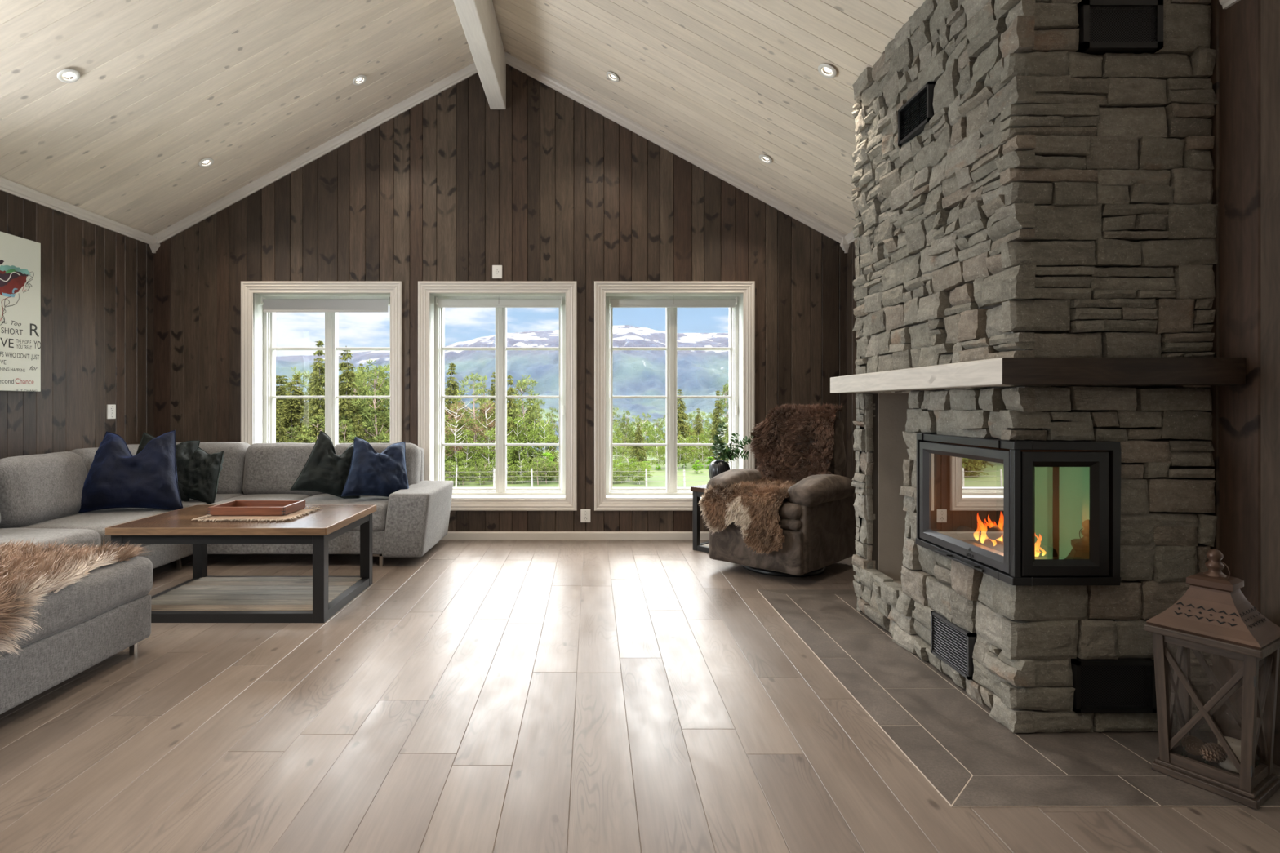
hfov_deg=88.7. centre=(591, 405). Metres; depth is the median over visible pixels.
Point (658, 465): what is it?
leafy bush
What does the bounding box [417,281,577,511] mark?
window
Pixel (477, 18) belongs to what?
ridge beam
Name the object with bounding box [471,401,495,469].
tree
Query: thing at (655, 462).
birch tree
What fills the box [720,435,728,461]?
birch tree
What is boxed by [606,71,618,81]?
ceiling spotlight
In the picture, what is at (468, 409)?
pine tree
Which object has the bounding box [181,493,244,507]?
seat cushion
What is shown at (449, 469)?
pine tree
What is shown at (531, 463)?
birch tree
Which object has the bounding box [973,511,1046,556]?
fire
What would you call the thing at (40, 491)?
cushion
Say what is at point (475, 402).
pine tree
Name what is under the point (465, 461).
birch tree
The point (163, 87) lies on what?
ceiling
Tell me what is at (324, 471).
throw pillow
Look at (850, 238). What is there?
trim
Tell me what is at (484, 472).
birch tree
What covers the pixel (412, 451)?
cushion
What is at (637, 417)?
pine tree
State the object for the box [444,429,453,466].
birch tree
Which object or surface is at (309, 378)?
spruce tree
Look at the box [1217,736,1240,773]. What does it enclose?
candle
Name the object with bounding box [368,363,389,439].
pine tree
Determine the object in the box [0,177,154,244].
trim
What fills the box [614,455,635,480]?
birch tree
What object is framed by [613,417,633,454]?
pine tree
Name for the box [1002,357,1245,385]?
mantel shelf
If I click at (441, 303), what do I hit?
roller blind
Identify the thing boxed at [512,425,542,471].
birch tree
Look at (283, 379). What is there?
spruce tree
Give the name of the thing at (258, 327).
window
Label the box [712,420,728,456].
branch
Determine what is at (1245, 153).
wall
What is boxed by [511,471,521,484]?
birch tree
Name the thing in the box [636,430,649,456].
birch tree
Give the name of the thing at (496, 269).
wall socket
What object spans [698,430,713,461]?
birch tree
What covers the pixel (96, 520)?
seat cushion
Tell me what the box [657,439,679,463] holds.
birch tree
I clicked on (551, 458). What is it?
leafy bush
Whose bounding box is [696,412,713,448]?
pine tree
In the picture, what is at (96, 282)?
wall
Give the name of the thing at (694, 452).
birch tree
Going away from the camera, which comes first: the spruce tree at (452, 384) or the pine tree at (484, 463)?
the pine tree at (484, 463)
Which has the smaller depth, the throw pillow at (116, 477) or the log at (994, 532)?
the log at (994, 532)
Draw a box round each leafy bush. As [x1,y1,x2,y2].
[534,453,558,480]
[654,464,662,470]
[691,460,703,473]
[705,457,715,468]
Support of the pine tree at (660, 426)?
on the lawn
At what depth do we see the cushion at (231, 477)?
4.99 m
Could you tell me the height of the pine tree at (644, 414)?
8.741 m
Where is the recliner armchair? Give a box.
[706,417,857,577]
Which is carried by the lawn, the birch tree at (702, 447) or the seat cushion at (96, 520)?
the birch tree at (702, 447)
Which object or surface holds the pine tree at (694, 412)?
on the lawn
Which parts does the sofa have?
leg, seat, leg, seat, leg, frame, armrest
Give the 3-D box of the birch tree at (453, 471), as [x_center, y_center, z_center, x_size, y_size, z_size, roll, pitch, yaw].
[-8.628,4.305,40.982,1.527,1.655,1.346,0,0,17]
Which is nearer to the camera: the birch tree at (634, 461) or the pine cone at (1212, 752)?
the pine cone at (1212, 752)
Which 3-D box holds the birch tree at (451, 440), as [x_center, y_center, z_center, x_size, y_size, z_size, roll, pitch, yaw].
[-10.314,2.866,44.435,2.415,4.534,1.851,0,0,-33]
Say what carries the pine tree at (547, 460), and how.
on the lawn
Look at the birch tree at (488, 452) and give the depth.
43.97 m
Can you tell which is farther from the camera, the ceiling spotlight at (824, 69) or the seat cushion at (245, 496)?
the seat cushion at (245, 496)
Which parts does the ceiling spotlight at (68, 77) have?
bulb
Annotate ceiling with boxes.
[0,0,924,235]
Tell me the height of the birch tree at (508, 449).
4.361 m
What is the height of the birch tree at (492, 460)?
1.592 m
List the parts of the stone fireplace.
grille frame, air lever, grille frame, door frame, air lever, frame, door frame, grille frame, grille frame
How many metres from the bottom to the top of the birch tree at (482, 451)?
3.039 m
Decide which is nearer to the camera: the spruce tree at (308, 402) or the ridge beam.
the ridge beam
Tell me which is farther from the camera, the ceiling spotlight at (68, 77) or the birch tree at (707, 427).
the birch tree at (707, 427)
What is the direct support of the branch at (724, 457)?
in the vase
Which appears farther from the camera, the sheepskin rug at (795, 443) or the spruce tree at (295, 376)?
the spruce tree at (295, 376)
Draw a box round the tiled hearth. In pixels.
[756,589,1279,807]
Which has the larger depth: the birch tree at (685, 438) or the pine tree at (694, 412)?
the pine tree at (694, 412)
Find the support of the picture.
attached to the wall at (96, 282)
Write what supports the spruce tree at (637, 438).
on the lawn
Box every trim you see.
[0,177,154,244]
[149,236,159,253]
[152,62,477,243]
[504,51,845,243]
[840,236,849,253]
[844,231,855,244]
[1218,0,1239,8]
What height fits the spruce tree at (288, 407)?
6.910 m
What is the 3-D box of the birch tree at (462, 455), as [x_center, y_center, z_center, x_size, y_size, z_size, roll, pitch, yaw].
[-8.535,3.361,44.736,1.646,3.507,2.148,0,0,-3]
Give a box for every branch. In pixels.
[711,438,722,460]
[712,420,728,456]
[719,432,740,460]
[720,449,749,463]
[723,431,754,460]
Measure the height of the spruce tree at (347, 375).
9.548 m
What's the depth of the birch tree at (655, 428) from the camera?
74.22 m
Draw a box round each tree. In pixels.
[275,375,290,438]
[275,402,289,443]
[275,415,290,443]
[276,375,288,413]
[279,373,314,442]
[280,382,306,443]
[280,425,302,443]
[283,366,310,434]
[296,340,339,442]
[296,419,311,442]
[297,414,340,442]
[300,377,312,421]
[306,366,322,437]
[307,381,324,431]
[322,380,352,428]
[324,376,370,421]
[338,346,367,443]
[338,417,356,443]
[339,359,389,442]
[339,366,380,437]
[347,414,368,443]
[349,372,377,440]
[358,371,386,399]
[360,417,380,442]
[365,384,389,442]
[366,379,389,438]
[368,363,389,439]
[378,368,389,432]
[380,417,389,441]
[444,362,471,470]
[444,373,495,466]
[444,400,484,475]
[444,414,457,466]
[444,425,461,476]
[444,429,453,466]
[444,460,465,481]
[444,462,458,479]
[446,383,466,453]
[452,437,466,467]
[453,428,477,470]
[453,467,469,484]
[456,459,475,479]
[457,467,470,484]
[459,406,478,466]
[462,417,486,469]
[464,398,491,434]
[466,466,477,481]
[470,466,481,478]
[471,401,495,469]
[471,426,495,471]
[471,437,494,462]
[472,460,493,484]
[473,435,492,469]
[474,467,488,484]
[476,394,491,467]
[483,372,495,443]
[485,403,513,460]
[486,459,495,479]
[489,416,521,466]
[494,374,526,475]
[494,461,515,480]
[506,374,553,472]
[506,413,534,473]
[506,470,516,484]
[511,459,530,480]
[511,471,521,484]
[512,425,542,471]
[517,464,533,482]
[518,404,535,442]
[521,398,542,469]
[521,420,551,464]
[524,456,549,484]
[525,462,538,479]
[529,399,550,449]
[531,421,559,474]
[536,457,555,484]
[541,426,559,472]
[544,407,559,451]
[544,461,558,480]
[548,462,559,482]
[613,406,622,448]
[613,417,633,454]
[613,423,622,451]
[613,439,624,464]
[613,459,627,479]
[613,464,622,482]
[614,446,627,459]
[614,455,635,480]
[615,437,632,455]
[616,466,629,483]
[617,409,635,458]
[618,422,635,456]
[622,448,631,460]
[626,422,649,466]
[627,459,641,478]
[629,462,645,484]
[630,414,645,451]
[631,421,657,456]
[631,461,651,484]
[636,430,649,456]
[636,460,654,478]
[638,413,655,458]
[646,417,665,452]
[646,426,664,458]
[647,452,657,463]
[651,440,665,465]
[652,441,662,455]
[657,415,665,440]
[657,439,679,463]
[658,389,697,462]
[676,435,697,468]
[676,440,691,468]
[681,423,694,458]
[687,411,702,448]
[687,433,711,462]
[688,452,699,464]
[692,408,706,458]
[694,446,709,467]
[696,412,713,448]
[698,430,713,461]
[702,423,711,448]
[703,410,715,455]
[705,390,727,462]
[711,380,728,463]
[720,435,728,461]
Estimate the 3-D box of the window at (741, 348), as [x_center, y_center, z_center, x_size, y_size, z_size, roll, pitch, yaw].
[0.677,-0.075,5.452,1.310,1.871,0.266,0,0,0]
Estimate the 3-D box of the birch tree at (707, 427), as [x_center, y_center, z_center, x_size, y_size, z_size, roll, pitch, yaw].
[14.533,4.586,80.022,3.383,5.194,3.291,0,0,0]
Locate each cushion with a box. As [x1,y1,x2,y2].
[0,451,88,528]
[0,528,99,548]
[0,556,153,657]
[12,507,173,549]
[71,441,249,493]
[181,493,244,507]
[211,493,310,504]
[242,442,325,496]
[300,493,388,531]
[334,442,420,485]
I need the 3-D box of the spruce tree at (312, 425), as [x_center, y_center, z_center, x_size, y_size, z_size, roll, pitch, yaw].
[-22.606,1.458,54.357,2.817,7.141,2.591,0,0,-5]
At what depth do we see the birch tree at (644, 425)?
80.84 m
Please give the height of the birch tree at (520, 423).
4.489 m
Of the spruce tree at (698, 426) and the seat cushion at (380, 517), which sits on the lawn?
the spruce tree at (698, 426)
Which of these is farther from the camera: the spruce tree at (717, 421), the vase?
the spruce tree at (717, 421)
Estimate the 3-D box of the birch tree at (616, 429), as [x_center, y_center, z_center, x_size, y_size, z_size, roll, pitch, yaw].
[1.962,3.891,68.349,2.726,3.948,2.593,0,0,-24]
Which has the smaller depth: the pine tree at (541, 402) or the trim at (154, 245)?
the trim at (154, 245)
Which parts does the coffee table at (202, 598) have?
leg, leg, edge trim, leg, leg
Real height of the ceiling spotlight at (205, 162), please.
0.053 m
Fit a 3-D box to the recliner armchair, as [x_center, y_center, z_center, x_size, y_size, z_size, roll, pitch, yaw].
[1.322,0.582,4.466,0.836,1.036,0.910,0,0,44]
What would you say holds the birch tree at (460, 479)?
on the lawn
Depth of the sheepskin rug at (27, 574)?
2.44 m
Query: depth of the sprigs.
1.93 m
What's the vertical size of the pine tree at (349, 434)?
4.271 m
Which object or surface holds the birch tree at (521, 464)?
on the lawn
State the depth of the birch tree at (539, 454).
45.94 m
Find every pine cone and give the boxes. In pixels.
[1181,735,1204,755]
[1198,742,1227,763]
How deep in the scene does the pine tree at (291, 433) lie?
46.70 m
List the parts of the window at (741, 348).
sill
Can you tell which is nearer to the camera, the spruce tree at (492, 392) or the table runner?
the table runner
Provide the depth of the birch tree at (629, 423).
81.79 m
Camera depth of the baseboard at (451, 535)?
5.33 m
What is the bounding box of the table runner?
[191,506,321,521]
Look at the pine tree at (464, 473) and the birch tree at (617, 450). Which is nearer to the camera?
the pine tree at (464, 473)
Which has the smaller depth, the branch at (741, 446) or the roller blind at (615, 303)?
the branch at (741, 446)
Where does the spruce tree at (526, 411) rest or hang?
on the lawn
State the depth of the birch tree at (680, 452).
51.00 m
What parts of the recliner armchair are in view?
armrest, footrest panel, armrest, panel, backrest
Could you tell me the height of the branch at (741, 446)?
0.276 m
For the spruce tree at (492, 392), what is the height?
7.848 m
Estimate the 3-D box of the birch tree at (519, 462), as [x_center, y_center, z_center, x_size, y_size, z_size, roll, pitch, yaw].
[-4.472,4.265,41.958,1.173,1.676,1.226,0,0,28]
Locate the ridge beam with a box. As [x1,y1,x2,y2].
[453,0,506,109]
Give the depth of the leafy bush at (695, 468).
47.49 m
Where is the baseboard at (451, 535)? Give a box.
[440,531,710,540]
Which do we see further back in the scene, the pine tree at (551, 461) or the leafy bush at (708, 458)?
the leafy bush at (708, 458)
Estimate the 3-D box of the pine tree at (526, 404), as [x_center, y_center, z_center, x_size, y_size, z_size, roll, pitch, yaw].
[-6.343,2.464,59.465,3.200,5.267,3.066,0,0,5]
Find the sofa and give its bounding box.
[0,441,453,714]
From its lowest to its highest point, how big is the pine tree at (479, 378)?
7.508 m
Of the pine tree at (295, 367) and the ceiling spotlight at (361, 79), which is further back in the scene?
the pine tree at (295, 367)
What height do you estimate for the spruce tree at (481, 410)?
5.956 m
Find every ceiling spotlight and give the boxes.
[57,68,79,83]
[198,158,213,167]
[352,75,366,84]
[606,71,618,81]
[759,154,772,163]
[817,63,836,77]
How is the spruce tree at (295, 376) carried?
on the lawn
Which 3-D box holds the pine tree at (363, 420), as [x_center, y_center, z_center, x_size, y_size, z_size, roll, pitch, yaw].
[-16.151,2.999,46.950,2.151,4.279,2.245,0,0,-13]
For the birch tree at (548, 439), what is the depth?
45.43 m
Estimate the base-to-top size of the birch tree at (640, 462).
1.589 m
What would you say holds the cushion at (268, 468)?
on the sofa
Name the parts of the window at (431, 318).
sill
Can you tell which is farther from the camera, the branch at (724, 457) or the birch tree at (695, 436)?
the birch tree at (695, 436)
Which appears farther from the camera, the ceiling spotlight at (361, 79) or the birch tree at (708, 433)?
the birch tree at (708, 433)
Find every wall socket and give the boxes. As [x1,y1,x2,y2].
[106,404,115,418]
[492,265,502,278]
[580,509,590,522]
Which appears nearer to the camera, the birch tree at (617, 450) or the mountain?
the birch tree at (617, 450)
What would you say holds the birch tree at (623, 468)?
on the lawn
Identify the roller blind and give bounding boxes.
[261,297,390,312]
[435,297,562,307]
[608,297,737,307]
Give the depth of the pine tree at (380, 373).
46.60 m
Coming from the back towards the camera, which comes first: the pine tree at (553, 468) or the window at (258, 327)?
the pine tree at (553, 468)
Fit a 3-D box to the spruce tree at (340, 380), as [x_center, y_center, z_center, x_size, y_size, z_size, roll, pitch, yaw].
[-18.966,1.424,48.830,3.587,7.519,3.457,0,0,15]
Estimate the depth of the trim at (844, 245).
5.30 m
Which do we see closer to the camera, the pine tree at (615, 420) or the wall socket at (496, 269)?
the wall socket at (496, 269)
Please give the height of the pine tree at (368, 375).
7.868 m
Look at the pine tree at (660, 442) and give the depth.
66.64 m
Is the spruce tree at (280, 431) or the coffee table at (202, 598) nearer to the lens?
the coffee table at (202, 598)
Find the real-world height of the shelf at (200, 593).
0.022 m
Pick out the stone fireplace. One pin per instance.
(1034, 232)
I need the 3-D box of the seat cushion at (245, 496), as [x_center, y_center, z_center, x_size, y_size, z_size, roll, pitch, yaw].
[-2.382,0.769,4.788,0.538,0.205,0.748,0,0,0]
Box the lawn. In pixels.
[444,455,726,487]
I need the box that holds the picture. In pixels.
[0,231,40,391]
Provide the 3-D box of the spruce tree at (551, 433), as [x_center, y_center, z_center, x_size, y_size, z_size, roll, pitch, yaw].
[-2.978,3.256,46.943,1.769,3.606,1.836,0,0,38]
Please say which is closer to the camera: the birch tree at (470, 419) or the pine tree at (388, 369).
the birch tree at (470, 419)
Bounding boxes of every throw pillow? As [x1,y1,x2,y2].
[79,430,183,513]
[135,432,199,501]
[177,447,224,504]
[290,431,359,498]
[341,436,408,497]
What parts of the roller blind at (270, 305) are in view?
rail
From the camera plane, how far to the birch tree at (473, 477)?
42.93 m
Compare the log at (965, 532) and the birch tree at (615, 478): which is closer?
the log at (965, 532)
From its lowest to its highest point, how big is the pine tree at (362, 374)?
8.253 m
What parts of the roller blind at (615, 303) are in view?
rail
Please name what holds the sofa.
on the floor
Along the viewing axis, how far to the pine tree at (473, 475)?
43.29 m
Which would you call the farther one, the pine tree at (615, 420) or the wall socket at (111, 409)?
the pine tree at (615, 420)
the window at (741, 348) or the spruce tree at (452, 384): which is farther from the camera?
the spruce tree at (452, 384)
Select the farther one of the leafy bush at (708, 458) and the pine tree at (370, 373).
the pine tree at (370, 373)
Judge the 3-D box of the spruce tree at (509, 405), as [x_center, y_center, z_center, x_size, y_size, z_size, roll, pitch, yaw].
[-5.789,1.433,46.964,2.452,7.397,2.363,0,0,26]
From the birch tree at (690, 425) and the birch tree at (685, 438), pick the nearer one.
the birch tree at (685, 438)
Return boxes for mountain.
[275,324,728,455]
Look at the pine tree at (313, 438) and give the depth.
44.88 m
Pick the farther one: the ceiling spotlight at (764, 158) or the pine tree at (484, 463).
the pine tree at (484, 463)
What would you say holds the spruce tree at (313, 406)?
on the lawn
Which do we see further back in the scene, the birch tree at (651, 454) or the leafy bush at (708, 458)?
the birch tree at (651, 454)
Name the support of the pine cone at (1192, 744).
in the lantern
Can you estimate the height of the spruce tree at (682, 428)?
6.637 m
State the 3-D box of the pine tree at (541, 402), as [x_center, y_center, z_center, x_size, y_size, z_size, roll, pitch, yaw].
[-4.329,2.169,53.690,2.235,5.683,2.203,0,0,28]
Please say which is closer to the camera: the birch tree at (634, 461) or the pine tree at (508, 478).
the pine tree at (508, 478)
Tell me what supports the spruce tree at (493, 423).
on the lawn
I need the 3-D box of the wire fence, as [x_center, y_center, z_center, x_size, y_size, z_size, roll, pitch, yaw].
[-3.633,4.505,39.992,37.443,1.367,0.125,0,0,0]
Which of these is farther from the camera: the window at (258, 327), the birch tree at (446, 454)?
the birch tree at (446, 454)
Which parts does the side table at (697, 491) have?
leg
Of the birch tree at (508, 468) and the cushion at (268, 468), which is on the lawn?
the birch tree at (508, 468)
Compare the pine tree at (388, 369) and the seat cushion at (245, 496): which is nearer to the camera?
the seat cushion at (245, 496)
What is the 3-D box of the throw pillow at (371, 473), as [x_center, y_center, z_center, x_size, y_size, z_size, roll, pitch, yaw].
[-1.554,0.461,4.680,0.481,0.470,0.290,0,0,-29]
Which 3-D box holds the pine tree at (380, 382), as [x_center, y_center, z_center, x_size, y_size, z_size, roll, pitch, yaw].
[-16.844,1.498,52.478,3.080,7.243,3.111,0,0,21]
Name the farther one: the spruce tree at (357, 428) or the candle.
the spruce tree at (357, 428)
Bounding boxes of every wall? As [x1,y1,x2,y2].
[0,190,152,458]
[152,63,847,531]
[847,0,1279,766]
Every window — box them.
[240,281,402,447]
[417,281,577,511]
[594,281,755,511]
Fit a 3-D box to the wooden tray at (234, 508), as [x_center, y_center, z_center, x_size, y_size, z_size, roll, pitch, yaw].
[-1.900,0.585,3.725,0.421,0.048,0.271,0,0,0]
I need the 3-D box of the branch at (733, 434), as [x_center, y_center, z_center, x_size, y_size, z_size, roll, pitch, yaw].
[1.062,0.339,5.035,0.166,0.263,0.097,0,0,0]
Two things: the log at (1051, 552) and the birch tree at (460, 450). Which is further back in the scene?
the birch tree at (460, 450)
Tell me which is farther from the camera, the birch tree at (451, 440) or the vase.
the birch tree at (451, 440)
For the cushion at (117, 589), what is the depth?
2.54 m
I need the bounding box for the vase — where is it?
[708,459,730,479]
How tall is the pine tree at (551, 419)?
5.012 m
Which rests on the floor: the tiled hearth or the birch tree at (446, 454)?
the tiled hearth
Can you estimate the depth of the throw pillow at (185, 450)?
4.61 m
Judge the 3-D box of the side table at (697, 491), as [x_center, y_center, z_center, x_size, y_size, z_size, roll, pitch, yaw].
[1.030,0.860,4.960,0.410,0.480,0.379,0,0,44]
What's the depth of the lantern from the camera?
1.87 m
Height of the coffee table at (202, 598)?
0.484 m
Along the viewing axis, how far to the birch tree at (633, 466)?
41.23 m
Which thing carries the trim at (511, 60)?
attached to the wall at (545, 186)
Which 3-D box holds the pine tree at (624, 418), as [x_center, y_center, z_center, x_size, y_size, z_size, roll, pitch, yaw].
[4.334,3.810,80.055,2.370,6.687,2.473,0,0,28]
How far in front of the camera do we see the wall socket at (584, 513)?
5.33 m
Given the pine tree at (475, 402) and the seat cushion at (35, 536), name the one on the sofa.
the seat cushion at (35, 536)
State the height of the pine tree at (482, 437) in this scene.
2.630 m
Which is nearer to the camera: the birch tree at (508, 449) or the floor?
the floor
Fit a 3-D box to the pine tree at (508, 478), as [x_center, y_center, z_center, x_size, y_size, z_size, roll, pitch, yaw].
[-5.037,4.607,41.497,0.693,1.002,0.723,0,0,-20]
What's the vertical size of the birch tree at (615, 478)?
1.327 m
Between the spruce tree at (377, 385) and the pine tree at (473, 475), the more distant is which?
the spruce tree at (377, 385)
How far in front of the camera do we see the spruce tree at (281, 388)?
55.99 m
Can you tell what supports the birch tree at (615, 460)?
on the lawn
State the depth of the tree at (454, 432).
44.90 m
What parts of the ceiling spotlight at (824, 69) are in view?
bulb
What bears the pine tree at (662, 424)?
on the lawn
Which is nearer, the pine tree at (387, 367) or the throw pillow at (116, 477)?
the throw pillow at (116, 477)
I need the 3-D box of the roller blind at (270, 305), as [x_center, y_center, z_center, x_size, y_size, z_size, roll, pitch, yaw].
[-2.205,-0.835,5.435,1.062,0.127,0.060,0,0,0]
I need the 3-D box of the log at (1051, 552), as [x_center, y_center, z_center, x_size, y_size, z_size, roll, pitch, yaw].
[1.580,0.524,2.450,0.060,0.060,0.343,0,0,-7]
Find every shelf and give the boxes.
[151,577,361,610]
[830,357,1008,393]
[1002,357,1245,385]
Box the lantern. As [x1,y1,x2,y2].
[1144,548,1279,809]
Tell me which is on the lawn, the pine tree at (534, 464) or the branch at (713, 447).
the pine tree at (534, 464)
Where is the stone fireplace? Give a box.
[830,0,1245,733]
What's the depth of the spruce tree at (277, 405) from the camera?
48.35 m
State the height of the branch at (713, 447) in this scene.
0.219 m
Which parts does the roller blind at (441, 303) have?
rail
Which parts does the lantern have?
corner post, rail, corner post, rail, rail, rail, corner post, rail, corner post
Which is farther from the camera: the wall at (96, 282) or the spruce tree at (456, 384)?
the spruce tree at (456, 384)
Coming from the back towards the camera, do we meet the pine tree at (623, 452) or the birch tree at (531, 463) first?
the pine tree at (623, 452)
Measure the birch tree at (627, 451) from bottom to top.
1.421 m
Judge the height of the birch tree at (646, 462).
1.529 m
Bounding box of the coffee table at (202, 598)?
[105,504,376,622]
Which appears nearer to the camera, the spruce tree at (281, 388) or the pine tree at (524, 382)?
the pine tree at (524, 382)
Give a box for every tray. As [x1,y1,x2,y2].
[207,500,305,515]
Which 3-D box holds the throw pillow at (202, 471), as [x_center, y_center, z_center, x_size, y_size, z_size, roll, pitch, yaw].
[-2.814,0.503,4.666,0.401,0.399,0.261,0,0,12]
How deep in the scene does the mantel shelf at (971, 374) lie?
2.54 m
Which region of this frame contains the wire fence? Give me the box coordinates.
[455,467,709,487]
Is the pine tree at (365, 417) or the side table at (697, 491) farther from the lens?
the pine tree at (365, 417)
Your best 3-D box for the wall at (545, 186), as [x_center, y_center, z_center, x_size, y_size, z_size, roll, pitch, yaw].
[-0.748,-0.799,5.475,6.176,4.399,0.260,0,0,0]
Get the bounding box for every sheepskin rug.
[0,537,151,654]
[697,477,796,555]
[748,403,842,483]
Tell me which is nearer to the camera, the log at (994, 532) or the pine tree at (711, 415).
the log at (994, 532)
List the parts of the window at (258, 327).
frame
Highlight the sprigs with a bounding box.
[1178,741,1260,768]
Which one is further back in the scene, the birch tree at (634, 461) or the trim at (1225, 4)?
the birch tree at (634, 461)
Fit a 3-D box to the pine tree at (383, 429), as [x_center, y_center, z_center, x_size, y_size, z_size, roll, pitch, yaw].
[-14.111,2.993,46.791,2.669,4.294,2.557,0,0,34]
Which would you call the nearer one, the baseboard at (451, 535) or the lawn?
the baseboard at (451, 535)
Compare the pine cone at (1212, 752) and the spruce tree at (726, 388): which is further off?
the spruce tree at (726, 388)
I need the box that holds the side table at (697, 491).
[690,484,710,552]
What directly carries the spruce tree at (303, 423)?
on the lawn
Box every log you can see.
[955,525,1003,552]
[976,528,1057,556]
[986,524,1003,539]
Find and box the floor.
[0,540,1279,852]
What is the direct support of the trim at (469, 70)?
attached to the wall at (545, 186)
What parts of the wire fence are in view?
post, post, post, post, post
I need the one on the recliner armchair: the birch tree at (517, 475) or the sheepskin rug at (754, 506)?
the sheepskin rug at (754, 506)
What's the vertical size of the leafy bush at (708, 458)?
1.065 m
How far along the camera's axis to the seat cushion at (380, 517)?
4.50 m
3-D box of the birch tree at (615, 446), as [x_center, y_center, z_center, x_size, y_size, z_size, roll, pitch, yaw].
[2.548,4.261,57.096,1.286,1.619,1.458,0,0,18]

